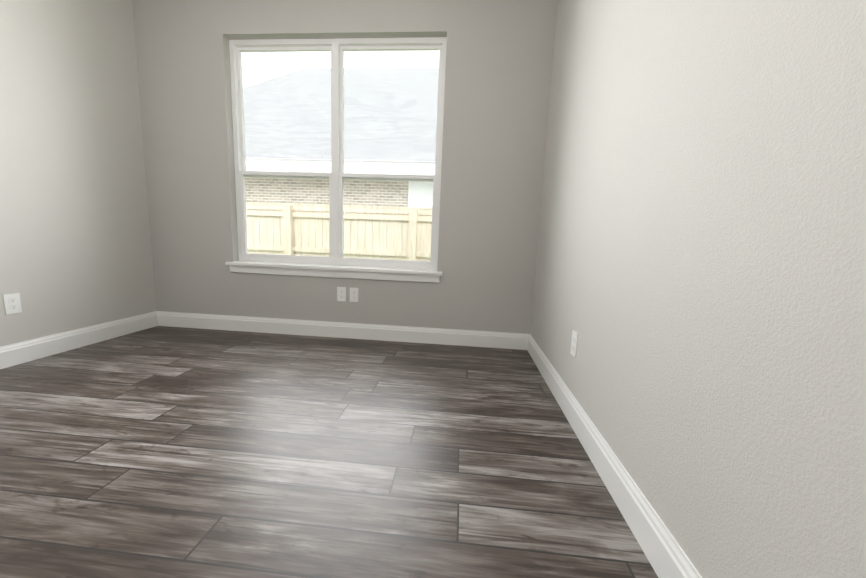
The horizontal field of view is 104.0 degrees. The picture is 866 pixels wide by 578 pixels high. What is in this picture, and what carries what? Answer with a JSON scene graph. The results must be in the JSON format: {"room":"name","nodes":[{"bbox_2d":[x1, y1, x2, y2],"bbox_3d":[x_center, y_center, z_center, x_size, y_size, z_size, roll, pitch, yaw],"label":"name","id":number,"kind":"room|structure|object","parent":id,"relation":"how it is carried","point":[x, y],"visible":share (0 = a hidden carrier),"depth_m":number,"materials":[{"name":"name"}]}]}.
{"room":"empty room","nodes":[
{"label":"empty room","id":0,"kind":"room"},
{"bbox_2d":[0,0,156,345],"bbox_3d":[-2.715,-0.904,1.028,0.120,3.040,4.140,3,8,5],"label":"wall","id":1,"kind":"structure","parent":0,"point":[75,245],"depth_m":2.38,"materials":[{"name":"beige paint"}]},
{"bbox_2d":[3,293,21,314],"bbox_3d":[-2.611,0.091,2.103,0.008,0.124,0.076,3,8,5],"label":"electrical outlet","id":2,"kind":"object","parent":1,"relation":"attached to","point":[12,303],"visible":1,"depth_m":2.10,"materials":[{"name":"white plastic"}]},
{"bbox_2d":[0,311,155,368],"bbox_3d":[-2.711,0.547,1.153,0.016,0.135,3.980,3,8,5],"label":"baseboard","id":3,"kind":"structure","parent":1,"relation":"attached to","point":[33,349],"depth_m":2.42,"materials":[{"name":"white wood"}]},
{"bbox_2d":[0,326,657,577],"bbox_3d":[-0.767,0.944,-0.168,4.450,0.120,6.660,3,8,5],"label":"floor","id":4,"kind":"structure","parent":0,"point":[166,452],"depth_m":1.30,"materials":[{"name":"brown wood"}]},
{"bbox_2d":[132,0,557,333],"bbox_3d":[-0.801,-1.093,2.843,3.600,3.040,0.160,3,8,5],"label":"wall","id":5,"kind":"structure","parent":0,"point":[499,62],"depth_m":2.76,"materials":[{"name":"grey paint"}]},
{"bbox_2d":[225,261,442,282],"bbox_3d":[-0.860,-0.151,2.918,1.888,0.097,0.115,3,8,5],"label":"window sill","id":6,"kind":"structure","parent":5,"relation":"attached to","point":[375,273],"depth_m":2.88,"materials":[{"name":"white wood"}]},
{"bbox_2d":[229,37,446,269],"bbox_3d":[-0.814,-1.107,2.870,1.798,1.820,0.074,3,8,5],"label":"window","id":7,"kind":"structure","parent":5,"relation":"in","point":[338,151],"depth_m":2.86,"materials":[{"name":"glass"}]},
{"bbox_2d":[337,287,345,301],"bbox_3d":[-0.789,0.045,2.918,0.076,0.124,0.008,3,8,5],"label":"electrical outlet","id":8,"kind":"object","parent":5,"relation":"attached to","point":[341,293],"visible":1,"depth_m":2.92,"materials":[{"name":"white plastic"}]},
{"bbox_2d":[156,311,527,349],"bbox_3d":[-0.866,0.356,2.965,3.300,0.135,0.016,3,8,5],"label":"baseboard","id":9,"kind":"structure","parent":5,"relation":"attached to","point":[504,340],"depth_m":2.95,"materials":[{"name":"white wood"}]},
{"bbox_2d":[350,287,357,301],"bbox_3d":[-0.679,0.050,2.908,0.076,0.124,0.008,3,8,5],"label":"electrical outlet","id":10,"kind":"object","parent":5,"relation":"attached to","point":[353,294],"visible":1,"depth_m":2.91,"materials":[{"name":"white plastic"}]},
{"bbox_2d":[530,0,865,577],"bbox_3d":[0.752,-0.731,0.777,0.120,3.040,4.050,3,8,5],"label":"wall","id":11,"kind":"structure","parent":0,"point":[700,281],"depth_m":0.77,"materials":[{"name":"beige paint"}]},
{"bbox_2d":[570,330,577,357],"bbox_3d":[0.716,0.278,1.720,0.008,0.124,0.076,3,8,5],"label":"electrical outlet","id":12,"kind":"object","parent":11,"relation":"attached to","point":[574,342],"visible":1,"depth_m":1.71,"materials":[{"name":"white plastic"}]},
{"bbox_2d":[524,334,701,577],"bbox_3d":[0.621,0.713,0.913,0.016,0.135,3.890,3,8,5],"label":"baseboard","id":13,"kind":"structure","parent":11,"relation":"attached to","point":[665,554],"depth_m":1.14,"materials":[{"name":"white wood"}]}
]}

